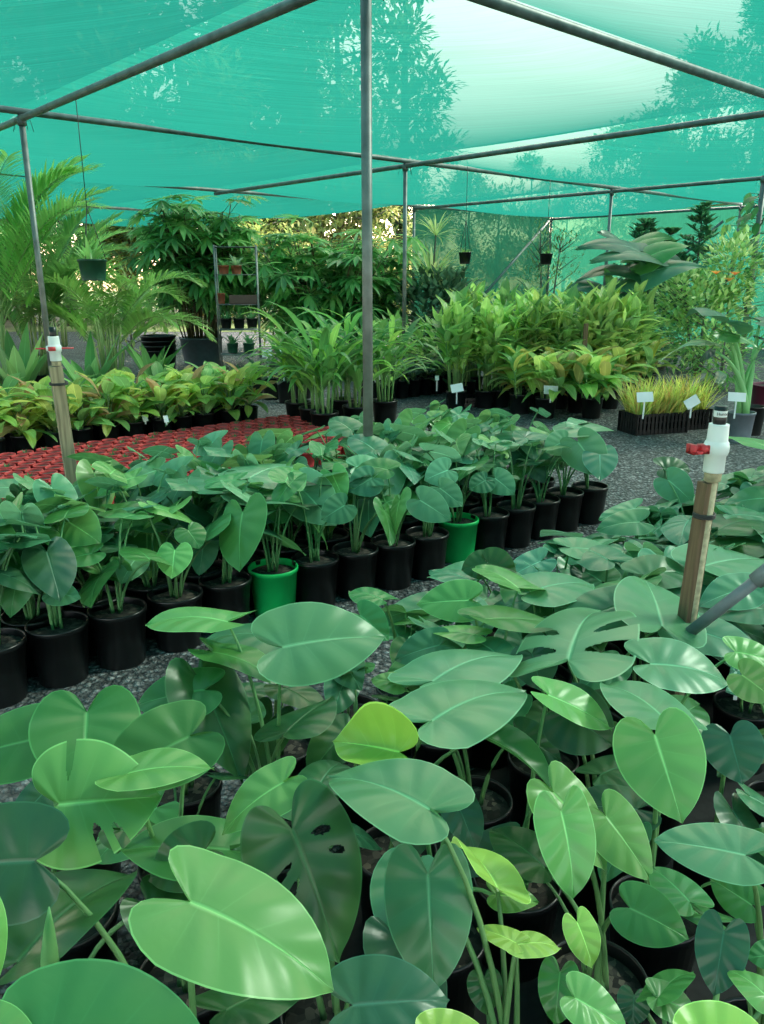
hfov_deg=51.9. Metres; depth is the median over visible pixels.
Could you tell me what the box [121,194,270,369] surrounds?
potted tree
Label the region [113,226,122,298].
tree
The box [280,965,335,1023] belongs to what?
pot
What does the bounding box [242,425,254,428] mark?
nursery pot
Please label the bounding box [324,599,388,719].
monstera
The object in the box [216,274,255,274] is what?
shelf
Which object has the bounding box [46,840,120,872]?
pot
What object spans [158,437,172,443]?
nursery pot
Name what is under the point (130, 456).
nursery pot
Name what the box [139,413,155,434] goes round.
pot
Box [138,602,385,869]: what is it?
monstera
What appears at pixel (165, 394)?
cordyline
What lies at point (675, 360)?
shrub
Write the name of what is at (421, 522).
pot
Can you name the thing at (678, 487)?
monstera
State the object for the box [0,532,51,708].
monstera
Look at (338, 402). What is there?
pot
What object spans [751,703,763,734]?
monstera
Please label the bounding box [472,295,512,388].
ginger root
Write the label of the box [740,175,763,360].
support post
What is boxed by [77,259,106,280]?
pot
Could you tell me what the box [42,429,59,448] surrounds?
pot
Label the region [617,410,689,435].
plastic crate
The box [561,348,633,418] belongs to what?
plant
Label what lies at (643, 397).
plant label
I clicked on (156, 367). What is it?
cordyline
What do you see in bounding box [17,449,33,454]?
nursery pot
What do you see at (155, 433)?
nursery pot
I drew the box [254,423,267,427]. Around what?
nursery pot
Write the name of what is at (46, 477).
nursery pot
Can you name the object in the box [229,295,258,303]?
trough
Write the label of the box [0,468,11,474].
nursery pot
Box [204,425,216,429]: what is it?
nursery pot
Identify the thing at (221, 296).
potted plant
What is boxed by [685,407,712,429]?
plastic crate
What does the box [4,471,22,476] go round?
nursery pot
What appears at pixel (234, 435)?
nursery pot
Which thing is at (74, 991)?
monstera
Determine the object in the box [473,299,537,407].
ginger root
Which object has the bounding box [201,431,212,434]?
nursery pot
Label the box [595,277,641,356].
ginger root
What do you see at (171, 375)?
cordyline
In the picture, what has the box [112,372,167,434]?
cordyline
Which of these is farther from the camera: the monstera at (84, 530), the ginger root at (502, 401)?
the ginger root at (502, 401)
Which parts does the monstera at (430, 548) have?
stem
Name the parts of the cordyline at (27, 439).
stem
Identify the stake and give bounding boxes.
[582,324,588,346]
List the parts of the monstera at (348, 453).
stem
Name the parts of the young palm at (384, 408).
stem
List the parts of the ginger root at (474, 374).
stem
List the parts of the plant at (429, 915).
stem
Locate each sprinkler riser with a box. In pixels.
[35,327,76,483]
[666,405,729,695]
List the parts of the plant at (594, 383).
stem, pot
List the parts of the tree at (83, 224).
crown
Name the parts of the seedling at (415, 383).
stem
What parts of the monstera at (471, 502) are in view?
stem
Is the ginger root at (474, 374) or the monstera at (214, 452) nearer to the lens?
the monstera at (214, 452)
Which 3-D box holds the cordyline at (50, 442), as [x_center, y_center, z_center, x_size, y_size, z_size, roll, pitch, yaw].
[-3.095,-0.892,7.417,0.634,0.640,0.612,0,17,0]
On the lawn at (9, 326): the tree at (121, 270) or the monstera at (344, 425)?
the tree at (121, 270)
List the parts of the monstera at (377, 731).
stem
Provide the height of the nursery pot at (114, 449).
0.148 m
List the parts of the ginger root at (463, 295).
stem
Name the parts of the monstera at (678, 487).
stem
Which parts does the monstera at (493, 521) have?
stem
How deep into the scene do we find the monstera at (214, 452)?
4.62 m
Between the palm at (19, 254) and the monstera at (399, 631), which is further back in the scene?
the palm at (19, 254)
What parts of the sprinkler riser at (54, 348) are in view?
valve handle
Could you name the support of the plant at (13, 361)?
on the ground at (634, 474)
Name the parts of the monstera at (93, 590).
stem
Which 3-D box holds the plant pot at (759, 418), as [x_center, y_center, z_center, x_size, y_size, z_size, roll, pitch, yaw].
[3.898,-0.967,8.255,0.240,0.300,0.240,0,17,0]
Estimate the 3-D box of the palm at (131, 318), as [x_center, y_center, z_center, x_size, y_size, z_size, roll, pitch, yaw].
[-3.600,-2.423,10.393,2.522,1.858,2.682,15,22,40]
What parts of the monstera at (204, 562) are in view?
stem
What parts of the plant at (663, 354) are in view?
pot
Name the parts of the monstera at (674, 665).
stem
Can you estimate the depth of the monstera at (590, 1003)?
1.18 m
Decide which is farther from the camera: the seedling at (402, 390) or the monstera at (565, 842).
the seedling at (402, 390)
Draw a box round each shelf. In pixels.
[214,246,256,247]
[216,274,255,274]
[218,304,256,304]
[219,328,257,330]
[221,352,258,355]
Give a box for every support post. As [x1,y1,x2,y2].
[13,114,51,376]
[360,0,383,436]
[398,163,411,357]
[410,207,417,339]
[546,218,554,294]
[603,189,616,284]
[723,205,741,344]
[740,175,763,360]
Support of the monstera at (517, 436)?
on the ground at (634, 474)
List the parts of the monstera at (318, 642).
stem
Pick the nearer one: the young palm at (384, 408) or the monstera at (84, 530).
the monstera at (84, 530)
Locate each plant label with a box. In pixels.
[163,415,168,424]
[262,349,271,376]
[435,376,438,390]
[450,383,463,403]
[544,385,557,402]
[636,392,653,418]
[683,394,700,417]
[728,392,745,418]
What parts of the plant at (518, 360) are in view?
pot, stem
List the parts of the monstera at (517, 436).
stem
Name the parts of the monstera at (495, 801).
stem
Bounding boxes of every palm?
[0,147,116,384]
[0,181,131,385]
[0,219,131,346]
[2,254,216,372]
[238,307,360,416]
[250,326,375,421]
[254,300,397,426]
[278,311,417,416]
[279,307,406,415]
[320,308,443,423]
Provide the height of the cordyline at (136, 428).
0.695 m
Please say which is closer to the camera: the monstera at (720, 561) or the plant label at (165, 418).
the monstera at (720, 561)
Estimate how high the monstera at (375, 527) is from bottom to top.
0.693 m
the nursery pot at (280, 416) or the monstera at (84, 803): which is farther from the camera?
the nursery pot at (280, 416)
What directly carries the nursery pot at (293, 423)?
on the ground at (634, 474)
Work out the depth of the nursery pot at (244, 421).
8.34 m
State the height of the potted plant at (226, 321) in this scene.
0.306 m
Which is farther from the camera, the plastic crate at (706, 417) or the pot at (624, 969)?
the plastic crate at (706, 417)
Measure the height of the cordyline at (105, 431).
0.720 m
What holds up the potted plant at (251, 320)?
on the wire rack
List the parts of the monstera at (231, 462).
stem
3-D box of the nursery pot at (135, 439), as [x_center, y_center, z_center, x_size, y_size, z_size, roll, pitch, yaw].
[-2.304,-0.629,7.398,0.136,0.148,0.136,0,17,0]
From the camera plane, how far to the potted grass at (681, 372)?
8.65 m
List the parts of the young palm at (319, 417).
stem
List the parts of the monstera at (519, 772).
stem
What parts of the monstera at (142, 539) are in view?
stem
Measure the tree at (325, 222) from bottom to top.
6.545 m
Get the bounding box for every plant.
[0,322,46,388]
[0,801,333,1023]
[61,330,130,382]
[122,337,187,375]
[216,312,234,328]
[217,258,229,273]
[217,291,225,303]
[223,334,245,352]
[228,255,247,273]
[230,308,245,327]
[235,332,256,352]
[241,309,260,327]
[327,758,560,1023]
[485,340,567,414]
[516,350,584,418]
[526,339,584,408]
[550,338,626,412]
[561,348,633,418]
[565,230,707,297]
[589,340,655,408]
[621,339,662,398]
[639,333,684,386]
[658,307,763,442]
[691,371,726,404]
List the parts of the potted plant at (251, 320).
pot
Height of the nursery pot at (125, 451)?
0.130 m
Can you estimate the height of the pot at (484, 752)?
0.230 m
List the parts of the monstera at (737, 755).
stem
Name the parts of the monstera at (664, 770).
stem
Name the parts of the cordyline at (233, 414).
stem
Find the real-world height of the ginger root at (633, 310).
1.460 m
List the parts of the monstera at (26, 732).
stem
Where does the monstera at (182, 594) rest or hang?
on the ground at (634, 474)
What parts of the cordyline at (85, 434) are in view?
stem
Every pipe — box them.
[0,0,317,130]
[0,105,742,205]
[0,173,551,217]
[87,206,281,218]
[214,110,763,194]
[414,176,760,209]
[467,0,763,98]
[484,220,549,293]
[552,205,757,219]
[686,220,723,252]
[686,563,763,634]
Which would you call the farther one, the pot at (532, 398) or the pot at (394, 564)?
the pot at (532, 398)
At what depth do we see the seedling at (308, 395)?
10.67 m
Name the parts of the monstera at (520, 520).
stem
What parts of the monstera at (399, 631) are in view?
stem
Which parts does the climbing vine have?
stem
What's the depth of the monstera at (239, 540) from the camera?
3.56 m
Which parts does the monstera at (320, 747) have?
stem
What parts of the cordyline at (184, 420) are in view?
stem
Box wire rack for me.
[213,245,261,365]
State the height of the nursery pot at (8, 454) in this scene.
0.130 m
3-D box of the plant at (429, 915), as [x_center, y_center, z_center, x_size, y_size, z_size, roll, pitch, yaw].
[0.118,0.850,1.378,0.343,0.780,0.396,-5,18,-17]
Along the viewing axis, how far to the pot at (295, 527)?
4.39 m
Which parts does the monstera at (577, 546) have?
stem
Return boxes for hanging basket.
[73,100,112,280]
[459,166,472,263]
[539,180,552,264]
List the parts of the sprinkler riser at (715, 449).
valve handle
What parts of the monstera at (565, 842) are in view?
stem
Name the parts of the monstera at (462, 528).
stem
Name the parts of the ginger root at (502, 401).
stem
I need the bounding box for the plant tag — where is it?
[725,666,741,699]
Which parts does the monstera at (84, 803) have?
stem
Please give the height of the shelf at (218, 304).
0.013 m
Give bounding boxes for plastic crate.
[446,394,476,407]
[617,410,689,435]
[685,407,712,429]
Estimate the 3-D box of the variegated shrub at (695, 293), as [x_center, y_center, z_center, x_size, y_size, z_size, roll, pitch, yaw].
[5.114,-3.217,12.212,2.045,2.406,1.380,-2,17,-6]
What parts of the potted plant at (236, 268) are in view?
pot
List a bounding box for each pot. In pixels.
[0,437,4,453]
[0,452,15,458]
[0,457,9,463]
[0,462,15,468]
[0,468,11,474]
[0,476,14,478]
[0,627,27,708]
[1,601,62,676]
[2,433,13,452]
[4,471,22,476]
[6,459,23,465]
[10,433,35,454]
[11,454,28,460]
[12,465,30,473]
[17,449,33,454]
[18,461,35,467]
[20,472,38,479]
[25,456,41,463]
[25,468,43,473]
[25,610,88,688]
[29,452,45,457]
[32,375,48,385]
[32,427,48,448]
[33,463,50,470]
[34,475,51,481]
[36,447,52,453]
[37,458,54,463]
[39,470,57,475]
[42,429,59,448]
[43,453,59,458]
[45,465,62,472]
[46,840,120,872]
[47,449,60,455]
[51,460,63,467]
[60,900,118,961]
[66,585,122,655]
[71,426,92,444]
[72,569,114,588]
[74,442,85,448]
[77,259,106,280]
[78,448,94,452]
[82,444,97,450]
[86,423,99,440]
[87,441,101,444]
[87,596,146,670]
[91,450,106,455]
[95,446,110,450]
[97,422,119,440]
[98,442,112,447]
[102,438,116,444]
[104,451,120,456]
[107,447,122,454]
[112,444,126,450]
[113,417,124,436]
[114,439,129,444]
[116,458,132,464]
[117,436,131,440]
[117,453,133,458]
[122,450,137,456]
[123,419,144,438]
[123,571,174,637]
[125,446,139,449]
[127,441,142,445]
[130,437,144,443]
[132,455,148,460]
[133,434,146,438]
[134,452,149,457]
[137,865,145,899]
[139,334,176,368]
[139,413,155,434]
[139,443,154,447]
[140,958,219,1023]
[143,439,158,443]
[145,435,158,439]
[147,582,202,652]
[148,432,162,437]
[151,417,171,432]
[155,441,169,445]
[157,765,222,817]
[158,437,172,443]
[160,434,173,438]
[163,430,176,433]
[170,439,184,442]
[170,443,184,446]
[172,413,191,430]
[174,432,187,435]
[174,435,187,441]
[177,428,190,433]
[178,560,221,606]
[179,336,222,369]
[183,444,194,448]
[186,409,199,426]
[187,433,200,436]
[189,430,202,433]
[191,427,203,429]
[194,411,214,426]
[198,569,251,633]
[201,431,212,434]
[202,428,214,431]
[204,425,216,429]
[211,405,222,424]
[216,426,229,429]
[217,423,229,426]
[218,548,264,607]
[220,408,239,423]
[227,433,240,438]
[227,438,241,441]
[228,431,241,434]
[229,424,241,427]
[229,427,242,430]
[230,421,242,424]
[239,405,257,421]
[241,429,254,432]
[241,432,252,436]
[242,419,254,422]
[242,423,254,426]
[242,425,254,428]
[248,558,297,616]
[253,373,262,392]
[254,421,266,423]
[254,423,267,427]
[254,427,266,430]
[255,418,266,420]
[257,539,262,549]
[261,376,279,399]
[263,523,300,549]
[265,536,310,558]
[266,416,277,419]
[266,419,278,422]
[267,422,279,425]
[267,425,279,428]
[276,379,295,403]
[277,868,290,883]
[278,415,289,417]
[278,418,290,420]
[279,420,291,423]
[279,423,291,426]
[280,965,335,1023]
[285,399,310,416]
[288,737,311,777]
[290,419,302,421]
[291,422,303,425]
[291,549,338,605]
[292,425,305,428]
[293,427,305,431]
[294,431,307,434]
[299,405,326,421]
[300,450,313,466]
[300,524,338,537]
[305,426,317,431]
[305,527,348,550]
[310,409,338,426]
[324,693,376,703]
[330,397,353,415]
[331,541,378,599]
[338,797,373,830]
[339,445,353,457]
[342,403,362,416]
[343,521,384,541]
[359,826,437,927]
[370,533,415,589]
[373,380,381,397]
[373,398,397,423]
[375,686,410,755]
[383,381,396,398]
[396,379,409,398]
[397,515,419,533]
[405,525,448,580]
[406,378,420,396]
[411,722,471,776]
[418,377,432,395]
[419,520,437,525]
[429,375,443,393]
[438,512,478,563]
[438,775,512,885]
[441,374,452,391]
[446,390,466,408]
[447,913,484,1018]
[449,495,479,512]
[459,252,471,263]
[464,379,475,393]
[467,490,503,506]
[469,506,509,550]
[470,376,482,391]
[470,725,513,769]
[473,870,561,981]
[475,389,495,408]
[492,388,510,407]
[496,500,535,548]
[502,481,532,500]
[507,750,578,830]
[522,387,540,406]
[522,493,560,539]
[524,475,554,492]
[540,253,552,264]
[546,486,583,531]
[547,939,647,1023]
[561,865,628,922]
[571,481,608,524]
[576,711,621,786]
[608,875,695,1014]
[646,417,655,429]
[657,416,666,429]
[669,415,681,428]
[703,655,729,697]
[712,688,763,775]
[722,996,747,1011]
[727,409,756,442]
[750,404,763,435]
[751,382,763,404]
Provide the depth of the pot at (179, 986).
1.61 m
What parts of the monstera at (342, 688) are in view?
stem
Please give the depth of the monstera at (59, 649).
3.15 m
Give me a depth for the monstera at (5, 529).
3.25 m
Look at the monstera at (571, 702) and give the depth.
1.82 m
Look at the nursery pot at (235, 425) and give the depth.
8.08 m
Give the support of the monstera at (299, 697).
on the ground at (634, 474)
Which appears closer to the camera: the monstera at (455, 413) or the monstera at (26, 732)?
the monstera at (26, 732)
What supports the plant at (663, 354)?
on the ground at (634, 474)
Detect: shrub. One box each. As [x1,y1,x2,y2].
[68,260,183,351]
[232,244,296,345]
[243,214,429,347]
[333,237,409,340]
[361,307,425,364]
[378,263,483,367]
[397,306,474,375]
[509,217,586,299]
[647,224,763,380]
[651,304,730,372]
[675,318,763,392]
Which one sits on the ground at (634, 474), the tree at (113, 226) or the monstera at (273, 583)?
the monstera at (273, 583)
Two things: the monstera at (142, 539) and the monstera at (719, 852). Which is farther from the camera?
the monstera at (142, 539)
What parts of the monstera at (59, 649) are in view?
stem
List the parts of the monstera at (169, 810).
stem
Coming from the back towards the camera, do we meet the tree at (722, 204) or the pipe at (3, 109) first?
the tree at (722, 204)
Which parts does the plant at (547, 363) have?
pot, stem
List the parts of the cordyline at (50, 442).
stem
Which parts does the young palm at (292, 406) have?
stem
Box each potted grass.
[610,374,653,429]
[619,380,674,430]
[623,375,667,401]
[623,375,684,429]
[629,372,686,406]
[646,377,694,429]
[650,374,701,400]
[659,375,707,428]
[660,374,713,404]
[670,375,717,424]
[675,372,715,399]
[677,372,730,424]
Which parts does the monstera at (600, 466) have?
stem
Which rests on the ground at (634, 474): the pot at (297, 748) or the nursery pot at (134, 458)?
the nursery pot at (134, 458)
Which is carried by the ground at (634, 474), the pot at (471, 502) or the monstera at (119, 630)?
the monstera at (119, 630)
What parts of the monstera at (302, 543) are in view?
stem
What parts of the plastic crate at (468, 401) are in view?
frame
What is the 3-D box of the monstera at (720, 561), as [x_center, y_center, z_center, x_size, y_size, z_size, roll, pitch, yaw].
[1.180,0.488,2.861,0.418,0.619,0.664,6,18,18]
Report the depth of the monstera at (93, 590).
3.40 m
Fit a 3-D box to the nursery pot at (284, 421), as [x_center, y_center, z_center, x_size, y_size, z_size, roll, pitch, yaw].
[-1.021,-0.893,8.306,0.136,0.130,0.136,0,17,0]
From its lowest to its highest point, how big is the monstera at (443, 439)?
0.705 m
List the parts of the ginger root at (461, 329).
stem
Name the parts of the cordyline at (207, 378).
stem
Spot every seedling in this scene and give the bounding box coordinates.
[246,354,266,392]
[258,358,279,399]
[276,366,295,403]
[295,385,310,398]
[373,363,397,398]
[373,366,381,397]
[392,362,414,398]
[404,358,423,377]
[406,362,429,396]
[416,358,441,395]
[426,359,446,393]
[441,362,452,391]
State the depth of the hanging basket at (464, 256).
11.72 m
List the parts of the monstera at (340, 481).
stem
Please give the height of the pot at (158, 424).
0.200 m
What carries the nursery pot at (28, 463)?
on the ground at (634, 474)
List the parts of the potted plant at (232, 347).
pot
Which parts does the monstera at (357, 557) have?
stem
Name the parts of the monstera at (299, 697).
stem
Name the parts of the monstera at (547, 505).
stem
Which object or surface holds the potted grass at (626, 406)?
in the plastic crate at (622, 425)
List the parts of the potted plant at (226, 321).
pot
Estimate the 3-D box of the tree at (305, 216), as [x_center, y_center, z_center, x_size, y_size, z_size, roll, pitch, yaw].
[-5.617,-16.791,32.768,7.110,16.513,7.944,16,23,42]
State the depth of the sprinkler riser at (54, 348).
4.58 m
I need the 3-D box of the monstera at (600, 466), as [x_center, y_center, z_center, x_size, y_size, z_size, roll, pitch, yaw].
[1.255,-0.203,5.045,0.688,0.685,0.587,16,23,42]
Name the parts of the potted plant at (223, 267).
pot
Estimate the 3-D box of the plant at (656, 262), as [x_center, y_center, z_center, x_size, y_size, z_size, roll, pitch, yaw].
[3.474,-2.951,11.492,1.933,2.239,1.406,0,17,0]
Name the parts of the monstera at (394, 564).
stem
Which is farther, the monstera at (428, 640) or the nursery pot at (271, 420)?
the nursery pot at (271, 420)
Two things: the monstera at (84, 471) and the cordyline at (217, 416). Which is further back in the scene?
the cordyline at (217, 416)
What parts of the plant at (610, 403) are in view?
pot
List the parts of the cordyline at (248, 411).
stem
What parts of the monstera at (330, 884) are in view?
stem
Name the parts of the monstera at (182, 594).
stem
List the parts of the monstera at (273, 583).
stem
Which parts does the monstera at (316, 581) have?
stem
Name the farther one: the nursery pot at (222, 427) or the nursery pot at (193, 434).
the nursery pot at (222, 427)
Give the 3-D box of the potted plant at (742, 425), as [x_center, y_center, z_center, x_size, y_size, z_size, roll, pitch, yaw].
[3.509,-1.407,8.004,1.114,1.288,1.814,8,19,26]
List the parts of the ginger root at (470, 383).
stem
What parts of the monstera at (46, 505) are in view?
stem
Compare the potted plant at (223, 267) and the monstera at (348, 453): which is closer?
the monstera at (348, 453)
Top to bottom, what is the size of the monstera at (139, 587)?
0.639 m
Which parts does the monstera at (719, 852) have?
stem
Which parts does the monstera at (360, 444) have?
stem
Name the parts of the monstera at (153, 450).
stem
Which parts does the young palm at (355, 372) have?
stem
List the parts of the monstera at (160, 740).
stem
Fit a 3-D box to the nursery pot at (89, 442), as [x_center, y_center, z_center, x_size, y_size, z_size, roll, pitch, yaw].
[-2.664,-0.586,7.284,0.136,0.130,0.136,0,17,0]
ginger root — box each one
[419,289,485,408]
[425,278,481,389]
[434,280,489,393]
[439,281,493,391]
[450,296,513,408]
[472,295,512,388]
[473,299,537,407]
[479,277,515,387]
[491,284,518,385]
[510,274,573,406]
[510,287,544,392]
[513,278,537,316]
[523,288,547,374]
[525,293,556,395]
[531,292,591,351]
[547,287,578,394]
[549,283,580,339]
[558,287,630,395]
[565,284,599,308]
[587,268,639,322]
[590,288,626,324]
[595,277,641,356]
[619,288,662,398]
[626,280,669,379]
[644,292,673,347]
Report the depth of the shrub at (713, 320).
11.29 m
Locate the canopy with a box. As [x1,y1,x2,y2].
[0,0,763,226]
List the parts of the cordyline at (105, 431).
stem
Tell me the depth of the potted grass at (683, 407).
8.24 m
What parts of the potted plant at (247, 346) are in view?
pot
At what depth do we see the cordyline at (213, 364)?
9.01 m
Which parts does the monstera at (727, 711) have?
stem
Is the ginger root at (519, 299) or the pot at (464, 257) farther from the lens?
the pot at (464, 257)
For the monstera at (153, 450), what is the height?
0.693 m
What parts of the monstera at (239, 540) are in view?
stem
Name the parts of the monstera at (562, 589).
stem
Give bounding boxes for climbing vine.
[715,193,763,344]
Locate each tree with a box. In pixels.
[0,219,129,325]
[0,223,87,322]
[32,224,154,320]
[74,219,267,320]
[92,228,203,311]
[110,228,203,319]
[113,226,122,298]
[120,226,136,309]
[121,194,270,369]
[158,216,325,305]
[225,218,315,322]
[236,215,321,313]
[241,206,412,249]
[252,209,398,246]
[295,208,399,284]
[308,206,410,305]
[326,205,431,315]
[351,204,434,306]
[393,212,412,313]
[688,203,730,207]
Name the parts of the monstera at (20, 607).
stem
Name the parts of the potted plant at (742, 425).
stem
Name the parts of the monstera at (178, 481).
stem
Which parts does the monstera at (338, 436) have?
stem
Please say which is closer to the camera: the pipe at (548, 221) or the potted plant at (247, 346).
the potted plant at (247, 346)
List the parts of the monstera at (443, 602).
stem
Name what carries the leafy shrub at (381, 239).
on the ground at (634, 474)
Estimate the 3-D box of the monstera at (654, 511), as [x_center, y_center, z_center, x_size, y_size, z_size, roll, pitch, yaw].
[1.401,0.224,3.910,0.546,0.520,0.533,13,21,36]
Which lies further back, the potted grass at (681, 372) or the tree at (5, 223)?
the tree at (5, 223)
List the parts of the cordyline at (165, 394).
stem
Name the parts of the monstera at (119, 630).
stem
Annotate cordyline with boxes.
[0,372,37,425]
[0,380,45,452]
[0,393,57,454]
[0,395,33,453]
[6,382,86,448]
[7,374,83,448]
[15,382,35,430]
[47,373,104,429]
[48,380,115,444]
[64,373,114,393]
[73,377,113,440]
[74,368,116,421]
[76,371,146,440]
[95,378,160,436]
[97,363,152,413]
[101,374,164,438]
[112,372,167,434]
[135,361,178,411]
[138,377,191,432]
[147,366,194,430]
[150,373,209,430]
[165,363,220,426]
[177,368,231,426]
[185,361,241,424]
[199,362,239,405]
[200,365,256,423]
[212,366,266,421]
[220,361,282,421]
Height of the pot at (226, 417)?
0.200 m
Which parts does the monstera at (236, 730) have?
stem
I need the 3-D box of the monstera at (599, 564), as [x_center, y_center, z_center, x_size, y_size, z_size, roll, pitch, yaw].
[0.903,0.455,2.993,0.519,0.605,0.630,1,17,2]
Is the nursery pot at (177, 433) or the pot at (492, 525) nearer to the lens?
the pot at (492, 525)
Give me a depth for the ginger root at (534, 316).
9.75 m
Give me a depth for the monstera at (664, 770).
1.62 m
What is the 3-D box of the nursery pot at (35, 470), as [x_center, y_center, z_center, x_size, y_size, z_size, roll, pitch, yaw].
[-2.755,-0.271,6.237,0.136,0.130,0.136,0,17,0]
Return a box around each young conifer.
[610,217,674,310]
[646,227,697,338]
[656,201,727,367]
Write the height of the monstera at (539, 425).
0.621 m
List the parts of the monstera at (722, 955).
stem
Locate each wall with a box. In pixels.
[411,209,549,337]
[548,203,763,347]
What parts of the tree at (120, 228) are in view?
crown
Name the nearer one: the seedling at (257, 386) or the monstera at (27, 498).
the monstera at (27, 498)
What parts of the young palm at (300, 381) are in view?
stem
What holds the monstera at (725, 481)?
on the ground at (634, 474)
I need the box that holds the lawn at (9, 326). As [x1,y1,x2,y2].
[5,291,409,331]
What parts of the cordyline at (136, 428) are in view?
stem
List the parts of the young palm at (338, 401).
stem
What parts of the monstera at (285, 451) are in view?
stem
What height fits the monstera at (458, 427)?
0.689 m
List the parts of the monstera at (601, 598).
stem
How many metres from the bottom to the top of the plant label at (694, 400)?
0.242 m
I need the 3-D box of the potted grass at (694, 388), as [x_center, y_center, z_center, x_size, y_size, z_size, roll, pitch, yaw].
[3.349,-1.209,8.494,0.648,0.591,0.766,6,18,18]
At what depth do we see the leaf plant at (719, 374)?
8.76 m
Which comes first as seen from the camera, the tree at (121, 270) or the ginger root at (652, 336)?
the ginger root at (652, 336)
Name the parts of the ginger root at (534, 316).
stem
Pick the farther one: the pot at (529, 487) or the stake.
the stake
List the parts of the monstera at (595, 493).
stem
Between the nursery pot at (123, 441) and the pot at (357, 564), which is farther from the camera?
the nursery pot at (123, 441)
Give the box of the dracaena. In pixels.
[388,213,477,316]
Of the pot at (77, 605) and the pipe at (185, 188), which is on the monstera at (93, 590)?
the pot at (77, 605)
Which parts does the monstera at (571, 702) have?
stem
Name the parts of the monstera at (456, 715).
stem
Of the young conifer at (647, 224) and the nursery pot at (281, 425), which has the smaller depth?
the nursery pot at (281, 425)
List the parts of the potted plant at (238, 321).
pot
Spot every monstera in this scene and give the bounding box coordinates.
[0,478,110,523]
[0,495,36,504]
[0,500,84,676]
[0,503,88,688]
[0,519,18,626]
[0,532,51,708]
[0,534,36,539]
[0,685,154,961]
[0,739,188,984]
[0,898,198,1023]
[5,492,118,609]
[7,494,175,655]
[9,473,100,609]
[13,473,50,495]
[16,781,120,872]
[22,473,151,588]
[67,445,200,502]
[72,459,157,543]
[72,511,171,670]
[74,461,182,595]
[85,468,184,579]
[95,700,277,1023]
[96,467,207,525]
[97,772,248,899]
[99,497,218,637]
[117,756,446,1023]
[122,505,230,652]
[126,447,228,510]
[134,480,265,606]
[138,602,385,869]
[142,437,211,469]
[145,456,233,559]
[157,637,276,817]
[186,430,274,471]
[188,474,281,633]
[194,461,260,505]
[199,449,272,549]
[204,463,315,616]
[206,623,322,777]
[207,454,300,549]
[208,480,308,607]
[210,463,327,558]
[246,428,349,471]
[248,430,295,462]
[259,430,339,536]
[265,439,295,524]
[272,467,356,605]
[277,760,382,895]
[289,456,352,537]
[298,430,357,469]
[301,425,353,527]
[304,441,373,550]
[306,662,399,830]
[322,461,400,599]
[323,411,378,467]
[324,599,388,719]
[325,443,426,541]
[328,416,426,466]
[329,954,478,1023]
[333,701,538,1018]
[338,422,421,445]
[347,434,461,533]
[349,587,465,755]
[355,450,450,589]
[359,680,550,927]
[371,649,561,885]
[377,428,456,494]
[379,418,414,479]
[385,547,516,665]
[388,605,552,776]
[398,408,445,479]
[399,400,450,430]
[401,434,469,525]
[401,457,475,580]
[404,433,519,512]
[405,431,491,486]
[405,438,494,563]
[414,417,433,450]
[417,565,545,769]
[424,399,470,412]
[428,550,552,683]
[432,416,484,448]
[441,406,515,457]
[446,418,521,489]
[450,409,528,474]
[456,433,514,550]
[464,676,611,981]
[466,636,578,830]
[467,434,545,506]
[480,414,554,500]
[484,440,570,548]
[489,407,562,469]
[489,785,688,1023]
[494,572,604,709]
[496,427,607,539]
[508,421,560,492]
[509,607,639,922]
[514,537,621,668]
[533,421,617,531]
[538,909,763,1023]
[539,530,664,577]
[558,544,683,679]
[558,567,751,733]
[560,417,608,524]
[560,971,757,1023]
[563,539,684,675]
[572,576,706,786]
[580,636,763,866]
[586,498,666,544]
[587,681,706,1014]
[637,506,716,541]
[639,467,717,542]
[643,543,763,699]
[649,822,763,1023]
[652,505,763,545]
[653,457,730,515]
[657,504,745,537]
[657,514,763,577]
[673,720,763,926]
[699,572,763,626]
[701,828,763,938]
[703,468,763,494]
[703,541,763,697]
[712,631,763,775]
[717,471,756,496]
[717,658,763,886]
[720,480,763,504]
[724,436,763,511]
[736,512,763,558]
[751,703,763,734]
[752,466,763,476]
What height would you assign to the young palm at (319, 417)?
1.367 m
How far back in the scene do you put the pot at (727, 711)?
2.62 m
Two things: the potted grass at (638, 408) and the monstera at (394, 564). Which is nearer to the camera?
the monstera at (394, 564)
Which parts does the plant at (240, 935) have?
stem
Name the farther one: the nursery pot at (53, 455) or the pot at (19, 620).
the nursery pot at (53, 455)
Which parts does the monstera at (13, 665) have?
stem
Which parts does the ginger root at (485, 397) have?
stem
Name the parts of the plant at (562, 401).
pot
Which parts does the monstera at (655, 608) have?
stem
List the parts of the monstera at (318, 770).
stem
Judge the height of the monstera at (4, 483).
0.621 m
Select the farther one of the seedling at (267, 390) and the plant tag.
the seedling at (267, 390)
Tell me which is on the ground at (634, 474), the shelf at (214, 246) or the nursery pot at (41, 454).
the nursery pot at (41, 454)
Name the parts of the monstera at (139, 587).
stem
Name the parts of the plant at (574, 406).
pot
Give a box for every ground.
[0,332,763,999]
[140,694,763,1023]
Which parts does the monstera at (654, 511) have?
stem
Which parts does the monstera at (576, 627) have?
stem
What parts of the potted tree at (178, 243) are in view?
stem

